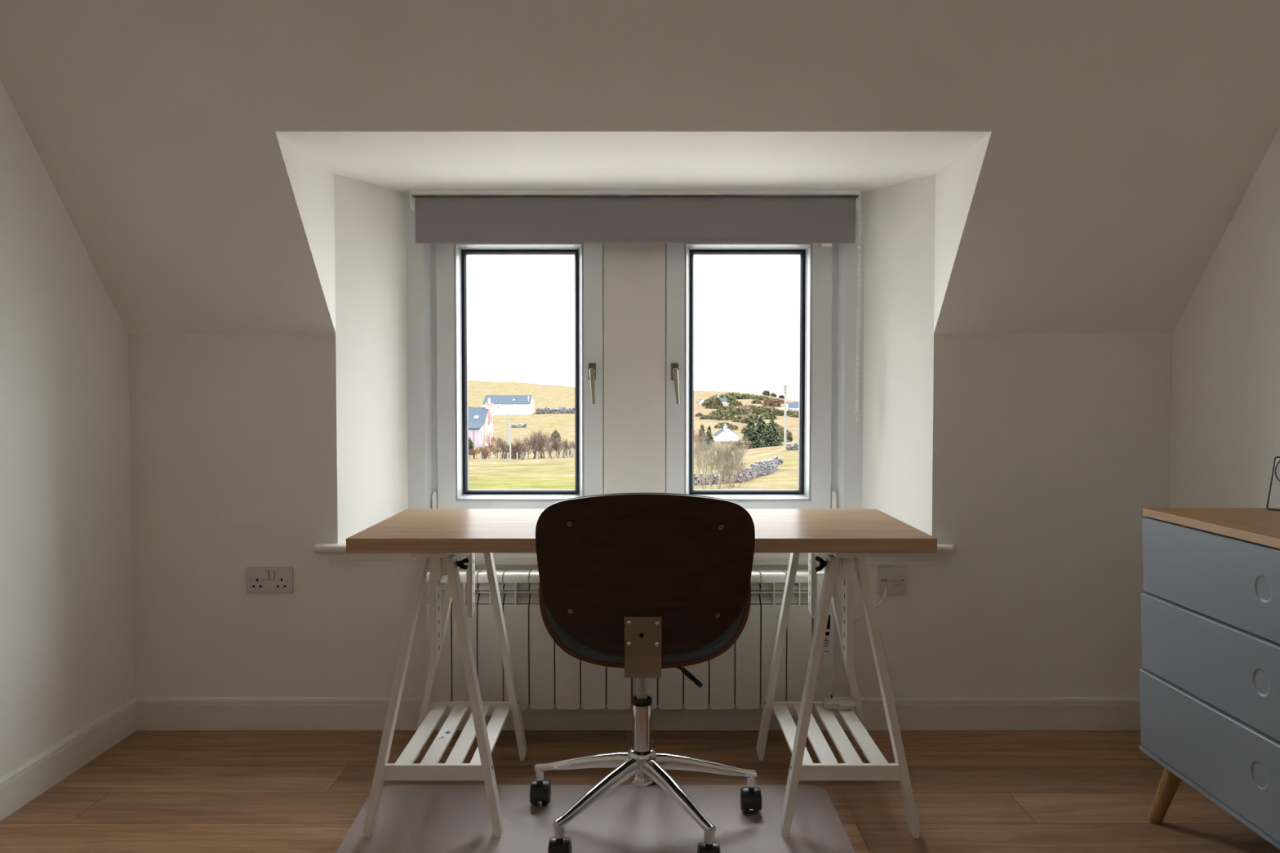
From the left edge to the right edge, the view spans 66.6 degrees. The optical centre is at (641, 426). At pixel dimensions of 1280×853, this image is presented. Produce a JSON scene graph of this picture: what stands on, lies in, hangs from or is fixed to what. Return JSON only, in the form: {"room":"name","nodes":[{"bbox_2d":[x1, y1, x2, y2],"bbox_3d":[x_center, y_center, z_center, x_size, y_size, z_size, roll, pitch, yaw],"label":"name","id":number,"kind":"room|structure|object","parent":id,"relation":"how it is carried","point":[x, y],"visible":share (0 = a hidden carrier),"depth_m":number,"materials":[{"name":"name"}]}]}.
{"room":"home office","nodes":[
{"label":"home office","id":0,"kind":"room"},
{"bbox_2d":[0,79,134,777],"bbox_3d":[-1.705,-0.178,0.408,0.120,2.500,5.628,0,2,0],"label":"wall","id":1,"kind":"structure","parent":0,"point":[67,651],"depth_m":2.73,"materials":[{"name":"white paint"}]},
{"bbox_2d":[0,698,137,821],"bbox_3d":[-1.637,1.019,0.440,0.015,0.104,5.413,0,2,0],"label":"baseboard","id":2,"kind":"structure","parent":1,"relation":"attached to","point":[28,780],"depth_m":2.75,"materials":[{"name":"white wood"}]},
{"bbox_2d":[275,131,991,333],"bbox_3d":[-0.022,-0.555,2.912,2.156,0.528,0.598,0,2,0],"label":"wall","id":3,"kind":"structure","parent":0,"point":[312,184],"depth_m":2.94,"materials":[{"name":"white paint"}]},
{"bbox_2d":[0,0,1279,333],"bbox_3d":[0.028,-0.783,0.567,3.545,1.423,5.985,0,2,0],"label":"ceiling","id":4,"kind":"structure","parent":0,"point":[1127,138],"depth_m":2.58,"materials":[{"name":"white paint"}]},
{"bbox_2d":[0,730,1279,852],"bbox_3d":[0.028,1.121,0.451,3.545,0.100,5.628,0,2,0],"label":"floor","id":5,"kind":"structure","parent":0,"point":[151,791],"depth_m":2.71,"materials":[{"name":"brown wood"}]},
{"bbox_2d":[335,785,855,852],"bbox_3d":[-0.115,1.010,2.227,1.240,0.002,0.945,0,2,0],"label":"chair mat","id":6,"kind":"object","parent":5,"relation":"on","point":[411,819],"visible":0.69,"depth_m":2.47,"materials":[{"name":"grey plastic"}]},
{"bbox_2d":[363,552,527,837],"bbox_3d":[-0.513,0.644,2.625,0.337,0.710,0.588,0,2,0],"label":"trestle","id":7,"kind":"object","parent":6,"relation":"on","point":[481,767],"visible":0.84,"depth_m":2.39,"materials":[{"name":"white wood"}]},
{"bbox_2d":[346,508,937,552],"bbox_3d":[0.000,0.272,2.605,1.400,0.034,0.600,0,2,0],"label":"desk","id":8,"kind":"object","parent":7,"relation":"on","point":[410,530],"visible":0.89,"depth_m":2.43,"materials":[{"name":"brown wood"}]},
{"bbox_2d":[529,492,761,852],"bbox_3d":[0.008,0.567,2.441,0.604,0.865,0.641,0,2,0],"label":"office chair","id":9,"kind":"object","parent":6,"relation":"on","point":[641,584],"visible":1,"depth_m":2.20,"materials":[{"name":"brown wood"}]},
{"bbox_2d":[529,780,550,801],"bbox_3d":[-0.267,0.956,2.568,0.049,0.044,0.066,0,2,0],"label":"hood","id":10,"kind":"object","parent":9,"relation":"attached to","point":[540,790],"depth_m":2.54,"materials":[{"name":"black plastic"}]},
{"bbox_2d":[548,837,571,852],"bbox_3d":[-0.187,0.967,2.235,0.049,0.044,0.066,0,2,0],"label":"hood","id":11,"kind":"object","parent":9,"relation":"attached to","point":[556,845],"depth_m":2.21,"materials":[{"name":"black plastic"}]},
{"bbox_2d":[543,600,746,663],"bbox_3d":[0.008,0.445,2.497,0.477,0.219,0.430,0,2,0],"label":"seat cushion","id":12,"kind":"object","parent":9,"relation":"on","point":[566,642],"depth_m":2.28,"materials":[{"name":"grey fabric"}]},
{"bbox_2d":[697,842,719,852],"bbox_3d":[0.152,0.968,2.208,0.049,0.044,0.066,0,2,0],"label":"caster","id":13,"kind":"object","parent":9,"relation":"attached to","point":[703,847],"depth_m":2.19,"materials":[{"name":"black plastic"}]},
{"bbox_2d":[740,786,761,808],"bbox_3d":[0.283,0.958,2.523,0.049,0.044,0.066,0,2,0],"label":"caster","id":14,"kind":"object","parent":9,"relation":"attached to","point":[750,797],"depth_m":2.50,"materials":[{"name":"black plastic"}]},
{"bbox_2d":[755,552,919,838],"bbox_3d":[0.513,0.644,2.625,0.337,0.710,0.588,0,2,0],"label":"trestle","id":15,"kind":"object","parent":5,"relation":"on","point":[802,767],"visible":0.79,"depth_m":2.39,"materials":[{"name":"white wood"}]},
{"bbox_2d":[822,697,855,710],"bbox_3d":[0.577,0.812,2.857,0.086,0.025,0.061,0,2,0],"label":"bundle","id":16,"kind":"object","parent":15,"relation":"on","point":[846,703],"visible":1,"depth_m":2.83,"materials":[{"name":"beige"}]},
{"bbox_2d":[1138,507,1279,849],"bbox_3d":[1.490,0.623,2.036,0.409,0.790,1.008,0,2,0],"label":"dresser","id":17,"kind":"object","parent":5,"relation":"on","point":[1210,676],"visible":1,"depth_m":2.22,"materials":[{"name":"grey paint"}]},
{"bbox_2d":[1266,456,1279,511],"bbox_3d":[1.625,0.144,2.455,0.017,0.139,0.086,-1,2,-33],"label":"wire stand","id":18,"kind":"object","parent":17,"relation":"on","point":[1274,459],"visible":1,"depth_m":2.48,"materials":[{"name":"grey metal"}]},
{"bbox_2d":[128,173,1172,697],"bbox_3d":[0.028,0.070,3.361,3.585,1.808,0.457,0,2,0],"label":"wall","id":19,"kind":"structure","parent":0,"point":[1040,458],"depth_m":3.15,"materials":[{"name":"white paint"}]},
{"bbox_2d":[246,566,293,593],"bbox_3d":[-1.199,0.496,3.140,0.148,0.086,0.012,0,2,0],"label":"double socket","id":20,"kind":"object","parent":19,"relation":"attached to","point":[260,580],"visible":1,"depth_m":3.14,"materials":[{"name":"grey plastic"}]},
{"bbox_2d":[264,570,268,579],"bbox_3d":[-1.208,0.477,3.136,0.014,0.029,0.004,0,2,0],"label":"rocker switch","id":21,"kind":"object","parent":20,"relation":"attached to","point":[266,572],"depth_m":3.13,"materials":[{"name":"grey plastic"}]},
{"bbox_2d":[269,570,274,579],"bbox_3d":[-1.190,0.477,3.136,0.014,0.029,0.004,0,2,0],"label":"rocker switch","id":22,"kind":"object","parent":20,"relation":"attached to","point":[271,572],"depth_m":3.13,"materials":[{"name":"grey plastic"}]},
{"bbox_2d":[426,568,833,710],"bbox_3d":[-0.036,0.667,3.086,1.263,0.429,0.136,0,2,0],"label":"radiator","id":23,"kind":"object","parent":19,"relation":"attached to","point":[546,676],"visible":0.55,"depth_m":3.02,"materials":[{"name":"white metal"}]},
{"bbox_2d":[312,542,955,553],"bbox_3d":[-0.022,0.386,3.301,2.068,0.026,0.396,0,2,0],"label":"trim","id":24,"kind":"structure","parent":19,"relation":"attached to","point":[317,548],"depth_m":3.11,"materials":[{"name":"white"}]},
{"bbox_2d":[405,192,864,508],"bbox_3d":[-0.023,-0.225,3.480,1.620,1.185,0.149,0,2,0],"label":"window","id":25,"kind":"structure","parent":19,"relation":"in","point":[634,302],"depth_m":3.45,"materials":[{"name":"white plastic"}]},
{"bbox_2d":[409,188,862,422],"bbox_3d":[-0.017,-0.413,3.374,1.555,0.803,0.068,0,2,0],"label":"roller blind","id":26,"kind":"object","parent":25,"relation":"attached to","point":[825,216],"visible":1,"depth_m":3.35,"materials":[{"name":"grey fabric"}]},
{"bbox_2d":[328,553,942,564],"bbox_3d":[-0.021,0.426,3.133,1.966,0.042,0.022,0,2,0],"label":"window sill","id":27,"kind":"structure","parent":19,"relation":"attached to","point":[334,558],"depth_m":3.13,"materials":[{"name":"white"}]},
{"bbox_2d":[133,697,1140,730],"bbox_3d":[0.028,0.930,3.153,3.345,0.104,0.015,0,2,0],"label":"baseboard","id":28,"kind":"structure","parent":19,"relation":"attached to","point":[153,713],"depth_m":3.15,"materials":[{"name":"white wood"}]},
{"bbox_2d":[835,567,906,626],"bbox_3d":[0.736,0.547,3.131,0.237,0.186,0.031,0,2,-3],"label":"power outlet","id":29,"kind":"object","parent":19,"relation":"attached to","point":[891,580],"visible":0.89,"depth_m":3.14,"materials":[{"name":"grey plastic"}]},
{"bbox_2d":[894,576,899,585],"bbox_3d":[0.823,0.496,3.136,0.017,0.030,0.004,0,2,0],"label":"rocker switch","id":30,"kind":"object","parent":29,"relation":"attached to","point":[896,578],"depth_m":3.13,"materials":[{"name":"grey plastic"}]},
{"bbox_2d":[1168,126,1279,507],"bbox_3d":[1.760,-0.178,0.408,0.120,2.500,5.628,0,2,0],"label":"wall","id":31,"kind":"structure","parent":0,"point":[1225,413],"depth_m":2.79,"materials":[{"name":"white paint"}]},
{"label":"outside","id":32,"kind":"structure","parent":0,"visible":0},
{"bbox_2d":[467,380,798,488],"bbox_3d":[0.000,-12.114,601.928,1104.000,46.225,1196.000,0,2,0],"label":"grassland","id":33,"kind":"structure","parent":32,"point":[558,473],"depth_m":138.16,"materials":[{"name":"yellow plant"}]},
{"bbox_2d":[468,437,473,454],"bbox_3d":[-26.559,3.102,150.156,1.731,3.073,1.498,0,2,0],"label":"bush","id":34,"kind":"object","parent":33,"relation":"on","point":[470,443],"visible":0.42,"depth_m":149.90,"materials":[{"name":"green plant"}]},
{"bbox_2d":[468,448,490,458],"bbox_3d":[-19.809,3.361,118.117,3.191,1.430,1.952,0,2,0],"label":"bush","id":35,"kind":"object","parent":33,"relation":"on","point":[474,451],"visible":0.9,"depth_m":118.03,"materials":[{"name":"brown plant"}]},
{"bbox_2d":[468,398,493,447],"bbox_3d":[-42.620,-0.746,227.524,14.860,11.770,19.450,0,2,0],"label":"cottage","id":36,"kind":"structure","parent":33,"relation":"on","point":[480,419],"depth_m":226.18,"materials":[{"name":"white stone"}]},
{"bbox_2d":[475,443,502,458],"bbox_3d":[-19.044,2.987,121.221,3.667,2.215,2.158,0,2,0],"label":"bush","id":37,"kind":"object","parent":33,"relation":"on","point":[486,446],"visible":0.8,"depth_m":121.25,"materials":[{"name":"brown plant"}]},
{"bbox_2d":[475,432,503,451],"bbox_3d":[-29.568,2.973,190.363,6.085,4.363,5.698,0,2,0],"label":"bush","id":38,"kind":"object","parent":33,"relation":"on","point":[492,438],"visible":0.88,"depth_m":190.19,"materials":[{"name":"brown plant"}]},
{"bbox_2d":[488,439,511,457],"bbox_3d":[-17.733,2.811,124.286,3.697,2.693,2.785,0,2,0],"label":"bush","id":39,"kind":"object","parent":33,"relation":"on","point":[501,443],"visible":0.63,"depth_m":123.97,"materials":[{"name":"brown plant"}]},
{"bbox_2d":[506,413,508,442],"bbox_3d":[-35.328,0.526,256.156,0.609,7.919,0.640,0,2,0],"label":"utility pole","id":40,"kind":"object","parent":33,"relation":"on","point":[507,414],"visible":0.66,"depth_m":255.92,"materials":[{"name":"grey wood"}]},
{"bbox_2d":[482,395,534,414],"bbox_3d":[-66.635,-10.709,489.413,23.430,10.070,19.300,0,2,0],"label":"house","id":41,"kind":"structure","parent":33,"relation":"on","point":[502,404],"depth_m":480.59,"materials":[{"name":"grey paint"}]},
{"bbox_2d":[509,422,511,460],"bbox_3d":[-14.580,1.861,108.120,0.190,4.454,0.200,0,2,0],"label":"utility pole","id":42,"kind":"object","parent":33,"relation":"on","point":[509,423],"visible":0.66,"depth_m":108.05,"materials":[{"name":"grey wood"}]},
{"bbox_2d":[508,445,519,458],"bbox_3d":[-16.127,3.409,123.171,1.848,2.065,1.606,0,2,0],"label":"bush","id":43,"kind":"object","parent":33,"relation":"on","point":[513,446],"visible":0.22,"depth_m":122.79,"materials":[{"name":"brown plant"}]},
{"bbox_2d":[511,422,527,427],"bbox_3d":[-44.784,-0.349,354.153,6.229,1.773,4.398,0,2,0],"label":"sheep","id":44,"kind":"object","parent":33,"relation":"on","point":[519,425],"visible":0.96,"depth_m":353.93},
{"bbox_2d":[500,439,538,459],"bbox_3d":[-14.791,2.814,118.083,4.974,3.026,3.502,0,2,0],"label":"bush","id":45,"kind":"object","parent":33,"relation":"on","point":[517,446],"visible":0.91,"depth_m":117.95,"materials":[{"name":"brown plant"}]},
{"bbox_2d":[505,429,558,458],"bbox_3d":[-13.528,2.202,121.138,6.447,3.903,5.221,0,2,0],"label":"bush","id":46,"kind":"object","parent":33,"relation":"on","point":[537,442],"visible":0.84,"depth_m":121.08,"materials":[{"name":"brown plant"}]},
{"bbox_2d":[523,426,563,457],"bbox_3d":[-12.672,2.021,124.333,5.651,4.285,4.169,0,2,0],"label":"bush","id":47,"kind":"object","parent":33,"relation":"on","point":[541,456],"visible":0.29,"depth_m":124.21,"materials":[{"name":"brown plant"}]},
{"bbox_2d":[535,406,574,413],"bbox_3d":[-38.910,-8.203,490.805,28.191,4.114,11.283,0,2,0],"label":"stone wall","id":48,"kind":"structure","parent":33,"relation":"on","point":[539,411],"depth_m":489.71,"materials":[{"name":"grey stone"}]},
{"bbox_2d":[550,429,560,441],"bbox_3d":[-13.252,2.575,150.203,1.886,4.421,1.527,0,2,0],"label":"bush","id":49,"kind":"object","parent":33,"relation":"on","point":[555,432],"visible":0.44,"depth_m":149.84,"materials":[{"name":"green plant"}]},
{"bbox_2d":[541,434,574,458],"bbox_3d":[-10.105,2.859,118.054,4.321,4.171,3.242,0,2,0],"label":"bush","id":50,"kind":"object","parent":33,"relation":"on","point":[555,446],"visible":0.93,"depth_m":117.80,"materials":[{"name":"brown plant"}]},
{"bbox_2d":[548,439,574,457],"bbox_3d":[-9.392,2.608,121.169,4.507,2.828,2.843,0,2,0],"label":"bush","id":51,"kind":"object","parent":33,"relation":"on","point":[570,451],"visible":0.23,"depth_m":121.10,"materials":[{"name":"brown plant"}]},
{"bbox_2d":[694,412,703,416],"bbox_3d":[25.468,-4.898,430.092,4.363,3.070,3.962,0,2,0],"label":"bush","id":52,"kind":"object","parent":33,"relation":"on","point":[698,414],"visible":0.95,"depth_m":429.22,"materials":[{"name":"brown plant"}]},
{"bbox_2d":[693,429,706,453],"bbox_3d":[7.704,2.224,150.132,5.110,4.352,5.929,0,2,0],"label":"bush","id":53,"kind":"object","parent":33,"relation":"on","point":[698,433],"visible":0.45,"depth_m":150.12,"materials":[{"name":"brown plant"}]},
{"bbox_2d":[696,423,705,450],"bbox_3d":[11.824,2.287,190.153,3.044,5.812,2.542,0,2,0],"label":"conifer","id":54,"kind":"object","parent":33,"relation":"on","point":[701,426],"visible":0.2,"depth_m":189.91,"materials":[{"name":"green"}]},
{"bbox_2d":[697,398,704,404],"bbox_3d":[37.290,-14.773,605.892,5.160,5.020,12.100,0,2,0],"label":"cottage","id":55,"kind":"structure","parent":33,"relation":"on","point":[701,400],"depth_m":599.86,"materials":[{"name":"grey paint"}]},
{"bbox_2d":[701,399,706,406],"bbox_3d":[37.717,-13.254,559.996,7.756,6.100,6.432,0,2,0],"label":"bush","id":56,"kind":"object","parent":33,"relation":"on","point":[703,403],"visible":0.38,"depth_m":558.65,"materials":[{"name":"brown plant"}]},
{"bbox_2d":[699,413,713,419],"bbox_3d":[27.640,-3.812,410.103,7.339,3.513,6.097,0,2,0],"label":"bush","id":57,"kind":"object","parent":33,"relation":"on","point":[707,416],"visible":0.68,"depth_m":408.47,"materials":[{"name":"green plant"}]},
{"bbox_2d":[693,435,719,488],"bbox_3d":[2.924,2.007,53.946,2.707,3.266,2.233,1,2,24],"label":"bare tree","id":58,"kind":"object","parent":33,"relation":"on","point":[703,445],"visible":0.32,"depth_m":54.13,"materials":[{"name":"brown plant"}]},
{"bbox_2d":[704,425,715,448],"bbox_3d":[12.899,2.446,186.133,2.950,5.539,2.532,0,2,0],"label":"conifer","id":59,"kind":"object","parent":33,"relation":"on","point":[708,433],"visible":0.45,"depth_m":185.83,"materials":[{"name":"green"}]},
{"bbox_2d":[708,414,719,419],"bbox_3d":[31.550,-3.456,405.102,7.757,3.245,6.443,0,2,0],"label":"bush","id":60,"kind":"object","parent":33,"relation":"on","point":[713,417],"visible":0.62,"depth_m":403.66,"materials":[{"name":"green plant"}]},
{"bbox_2d":[704,396,724,408],"bbox_3d":[38.649,-12.227,519.850,10.819,8.356,9.061,0,2,0],"label":"bush","id":61,"kind":"object","parent":33,"relation":"on","point":[713,402],"visible":0.96,"depth_m":517.49,"materials":[{"name":"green plant"}]},
{"bbox_2d":[709,408,728,415],"bbox_3d":[35.093,-5.978,439.824,9.283,3.838,7.739,0,2,0],"label":"bush","id":62,"kind":"object","parent":33,"relation":"on","point":[717,411],"visible":0.8,"depth_m":438.11,"materials":[{"name":"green plant"}]},
{"bbox_2d":[693,467,743,484],"bbox_3d":[4.599,3.033,58.991,3.987,0.988,0.639,-1,2,-31],"label":"stone wall","id":63,"kind":"structure","parent":33,"relation":"on","point":[738,479],"depth_m":58.81,"materials":[{"name":"grey stone"}]},
{"bbox_2d":[714,395,727,404],"bbox_3d":[48.340,-16.217,615.850,10.420,7.510,12.100,0,2,0],"label":"cottage","id":64,"kind":"structure","parent":33,"relation":"on","point":[723,399],"depth_m":612.13,"materials":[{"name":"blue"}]},
{"bbox_2d":[693,431,750,488],"bbox_3d":[4.012,1.871,50.141,4.099,3.552,2.909,-1,2,-38],"label":"bare tree","id":65,"kind":"object","parent":33,"relation":"on","point":[726,451],"visible":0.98,"depth_m":49.84,"materials":[{"name":"brown plant"}]},
{"bbox_2d":[709,393,736,402],"bbox_3d":[52.962,-18.197,639.684,20.006,7.329,16.335,0,2,0],"label":"bush","id":66,"kind":"object","parent":33,"relation":"on","point":[729,398],"visible":0.27,"depth_m":636.05,"materials":[{"name":"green plant"}]},
{"bbox_2d":[714,422,732,428],"bbox_3d":[28.596,-0.150,340.451,7.008,3.189,6.105,0,2,0],"label":"bush","id":67,"kind":"object","parent":33,"relation":"on","point":[720,425],"visible":0.57,"depth_m":338.96,"materials":[{"name":"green plant"}]},
{"bbox_2d":[713,423,738,441],"bbox_3d":[22.600,2.211,260.764,6.020,6.150,9.100,0,2,0],"label":"cottage","id":68,"kind":"structure","parent":33,"relation":"on","point":[725,429],"depth_m":256.24,"materials":[{"name":"grey paint"}]},
{"bbox_2d":[717,413,734,420],"bbox_3d":[34.896,-3.582,399.976,8.409,4.007,6.866,0,2,0],"label":"bush","id":69,"kind":"object","parent":33,"relation":"on","point":[728,416],"visible":0.88,"depth_m":398.42,"materials":[{"name":"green plant"}]},
{"bbox_2d":[717,404,736,411],"bbox_3d":[43.170,-8.268,479.958,12.063,5.206,10.057,0,2,0],"label":"bush","id":70,"kind":"object","parent":33,"relation":"on","point":[726,408],"visible":0.38,"depth_m":478.13,"materials":[{"name":"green plant"}]},
{"bbox_2d":[720,439,740,448],"bbox_3d":[18.618,3.475,200.206,5.160,2.366,2.956,0,2,0],"label":"bush","id":71,"kind":"object","parent":33,"relation":"on","point":[726,439],"visible":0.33,"depth_m":200.04,"materials":[{"name":"brown plant"}]},
{"bbox_2d":[726,424,738,430],"bbox_3d":[30.356,0.537,330.187,5.371,2.885,4.375,0,2,0],"label":"bush","id":72,"kind":"object","parent":33,"relation":"on","point":[731,427],"visible":0.7,"depth_m":329.13,"materials":[{"name":"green plant"}]},
{"bbox_2d":[717,457,752,487],"bbox_3d":[5.260,2.624,55.958,1.920,1.968,1.744,-1,2,-33],"label":"bush","id":73,"kind":"object","parent":33,"relation":"on","point":[729,466],"visible":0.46,"depth_m":55.97,"materials":[{"name":"brown plant"}]},
{"bbox_2d":[728,400,742,406],"bbox_3d":[53.947,-12.731,559.908,9.003,5.265,7.664,0,2,0],"label":"bush","id":74,"kind":"object","parent":33,"relation":"on","point":[735,403],"visible":0.9,"depth_m":557.90,"materials":[{"name":"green plant"}]},
{"bbox_2d":[724,391,747,399],"bbox_3d":[66.227,-21.235,689.730,18.313,7.046,16.292,0,2,0],"label":"bush","id":75,"kind":"object","parent":33,"relation":"on","point":[736,396],"visible":0.67,"depth_m":686.23,"materials":[{"name":"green plant"}]},
{"bbox_2d":[731,414,743,422],"bbox_3d":[39.040,-2.708,380.146,7.913,4.135,6.787,0,2,0],"label":"bush","id":76,"kind":"object","parent":33,"relation":"on","point":[737,419],"visible":0.53,"depth_m":378.60,"materials":[{"name":"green plant"}]},
{"bbox_2d":[727,407,750,415],"bbox_3d":[43.455,-6.412,440.185,11.149,4.918,8.948,0,2,0],"label":"bush","id":77,"kind":"object","parent":33,"relation":"on","point":[734,411],"visible":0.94,"depth_m":437.58,"materials":[{"name":"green plant"}]},
{"bbox_2d":[730,440,752,450],"bbox_3d":[16.913,3.300,165.243,4.382,2.388,3.343,0,2,0],"label":"bush","id":78,"kind":"object","parent":33,"relation":"on","point":[749,446],"visible":0.48,"depth_m":164.39,"materials":[{"name":"brown plant"}]},
{"bbox_2d":[737,404,756,413],"bbox_3d":[52.456,-8.130,470.304,13.257,5.448,10.413,0,2,0],"label":"bush","id":79,"kind":"object","parent":33,"relation":"on","point":[748,407],"visible":0.34,"depth_m":467.62,"materials":[{"name":"brown plant"}]},
{"bbox_2d":[739,412,759,423],"bbox_3d":[41.951,-2.968,370.101,9.574,5.151,7.968,0,2,0],"label":"bush","id":80,"kind":"object","parent":33,"relation":"on","point":[745,418],"visible":0.56,"depth_m":368.21,"materials":[{"name":"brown plant"}]},
{"bbox_2d":[745,393,756,399],"bbox_3d":[76.909,-20.839,699.401,18.983,6.104,15.566,0,2,0],"label":"bush","id":81,"kind":"object","parent":33,"relation":"on","point":[749,397],"visible":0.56,"depth_m":694.83,"materials":[{"name":"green plant"}]},
{"bbox_2d":[742,414,761,448],"bbox_3d":[19.826,1.216,176.152,4.940,6.982,4.142,0,2,0],"label":"conifer","id":82,"kind":"object","parent":33,"relation":"on","point":[750,429],"visible":0.55,"depth_m":175.47,"materials":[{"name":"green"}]},
{"bbox_2d":[751,399,762,404],"bbox_3d":[73.355,-15.313,619.747,7.862,5.132,7.111,0,2,0],"label":"bush","id":83,"kind":"object","parent":33,"relation":"on","point":[755,401],"visible":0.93,"depth_m":618.29,"materials":[{"name":"brown plant"}]},
{"bbox_2d":[748,405,768,414],"bbox_3d":[54.974,-7.152,449.944,11.646,5.413,9.146,0,2,0],"label":"bush","id":84,"kind":"object","parent":33,"relation":"on","point":[757,410],"visible":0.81,"depth_m":447.52,"materials":[{"name":"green plant"}]},
{"bbox_2d":[740,455,778,482],"bbox_3d":[8.175,2.792,65.509,0.840,1.090,11.835,1,2,18],"label":"stone wall","id":85,"kind":"structure","parent":33,"relation":"on","point":[769,466],"depth_m":64.75,"materials":[{"name":"grey stone"}]},
{"bbox_2d":[755,411,767,439],"bbox_3d":[22.300,0.843,182.132,5.129,7.277,4.356,0,2,0],"label":"conifer","id":86,"kind":"object","parent":33,"relation":"on","point":[760,426],"visible":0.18,"depth_m":181.52,"materials":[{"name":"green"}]},
{"bbox_2d":[755,394,772,400],"bbox_3d":[86.472,-20.118,699.663,19.247,6.616,15.768,0,2,0],"label":"bush","id":87,"kind":"object","parent":33,"relation":"on","point":[759,397],"visible":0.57,"depth_m":695.42,"materials":[{"name":"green plant"}]},
{"bbox_2d":[760,390,770,395],"bbox_3d":[102.029,-27.056,799.368,8.279,6.676,7.444,0,2,0],"label":"bush","id":88,"kind":"object","parent":33,"relation":"on","point":[766,393],"visible":0.94,"depth_m":797.98,"materials":[{"name":"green plant"}]},
{"bbox_2d":[755,458,783,464],"bbox_3d":[9.835,2.795,75.025,3.221,0.605,0.536,-2,2,-40],"label":"sheep","id":89,"kind":"object","parent":33,"relation":"on","point":[780,461],"visible":0.35,"depth_m":75.63},
{"bbox_2d":[763,411,777,419],"bbox_3d":[52.076,-4.188,399.905,7.522,4.305,6.358,0,2,0],"label":"bush","id":90,"kind":"object","parent":33,"relation":"on","point":[767,415],"visible":0.79,"depth_m":398.42,"materials":[{"name":"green plant"}]},
{"bbox_2d":[758,417,782,448],"bbox_3d":[22.992,1.147,172.145,4.668,6.160,3.965,0,2,0],"label":"conifer","id":91,"kind":"object","parent":33,"relation":"on","point":[771,437],"visible":0.91,"depth_m":171.48,"materials":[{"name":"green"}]},
{"bbox_2d":[761,398,781,406],"bbox_3d":[77.460,-13.858,580.044,12.466,6.643,10.207,0,2,0],"label":"bush","id":92,"kind":"object","parent":33,"relation":"on","point":[769,402],"visible":0.98,"depth_m":577.44,"materials":[{"name":"brown plant"}]},
{"bbox_2d":[766,406,778,413],"bbox_3d":[59.276,-6.862,449.936,10.323,5.092,9.009,0,2,0],"label":"bush","id":93,"kind":"object","parent":33,"relation":"on","point":[769,409],"visible":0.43,"depth_m":447.85,"materials":[{"name":"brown plant"}]},
{"bbox_2d":[770,391,777,397],"bbox_3d":[108.260,-25.417,799.652,6.975,6.167,6.661,0,2,0],"label":"bush","id":94,"kind":"object","parent":33,"relation":"on","point":[772,394],"visible":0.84,"depth_m":798.18,"materials":[{"name":"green plant"}]},
{"bbox_2d":[763,397,787,404],"bbox_3d":[90.733,-16.958,659.863,17.629,5.779,14.758,0,2,0],"label":"bush","id":95,"kind":"object","parent":33,"relation":"on","point":[781,401],"visible":0.23,"depth_m":657.61,"materials":[{"name":"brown plant"}]},
{"bbox_2d":[769,408,787,416],"bbox_3d":[62.119,-5.983,440.350,9.173,4.329,7.643,0,2,0],"label":"bush","id":96,"kind":"object","parent":33,"relation":"on","point":[777,412],"visible":0.73,"depth_m":438.01,"materials":[{"name":"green plant"}]},
{"bbox_2d":[776,426,783,431],"bbox_3d":[44.254,0.974,310.277,4.812,2.744,4.053,0,2,0],"label":"bush","id":97,"kind":"object","parent":33,"relation":"on","point":[780,428],"visible":0.36,"depth_m":309.23,"materials":[{"name":"brown plant"}]},
{"bbox_2d":[777,394,784,399],"bbox_3d":[112.456,-23.225,779.865,6.536,5.515,6.686,0,2,0],"label":"bush","id":98,"kind":"object","parent":33,"relation":"on","point":[783,395],"visible":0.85,"depth_m":778.45,"materials":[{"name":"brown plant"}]},
{"bbox_2d":[782,384,787,445],"bbox_3d":[15.635,-1.034,106.023,0.480,7.089,0.480,0,2,0],"label":"utility pole","id":99,"kind":"object","parent":33,"relation":"on","point":[784,388],"visible":0.9,"depth_m":105.91,"materials":[{"name":"grey wood"}]},
{"bbox_2d":[778,428,793,442],"bbox_3d":[33.575,2.422,230.294,4.811,3.755,3.919,0,2,0],"label":"bush","id":100,"kind":"object","parent":33,"relation":"on","point":[788,436],"visible":0.39,"depth_m":229.35,"materials":[{"name":"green plant"}]},
{"bbox_2d":[786,409,795,416],"bbox_3d":[67.232,-5.646,439.861,8.345,4.028,6.924,0,2,0],"label":"bush","id":101,"kind":"object","parent":33,"relation":"on","point":[789,411],"visible":0.38,"depth_m":438.54,"materials":[{"name":"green plant"}]},
{"bbox_2d":[785,442,798,450],"bbox_3d":[14.390,1.866,91.174,1.633,0.867,2.275,0,2,0],"label":"heap","id":102,"kind":"object","parent":33,"relation":"on","point":[788,446],"visible":0.61,"depth_m":91.36,"materials":[{"name":"grey stone"}]},
{"bbox_2d":[786,402,798,410],"bbox_3d":[80.030,-9.365,504.965,9.320,6.120,10.300,0,2,0],"label":"cottage","id":103,"kind":"structure","parent":33,"relation":"on","point":[793,406],"depth_m":501.75,"materials":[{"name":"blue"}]},
{"bbox_2d":[789,410,798,417],"bbox_3d":[68.890,-5.026,430.059,8.256,4.339,6.530,0,2,0],"label":"bush","id":104,"kind":"object","parent":33,"relation":"on","point":[794,414],"visible":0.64,"depth_m":428.64,"materials":[{"name":"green plant"}]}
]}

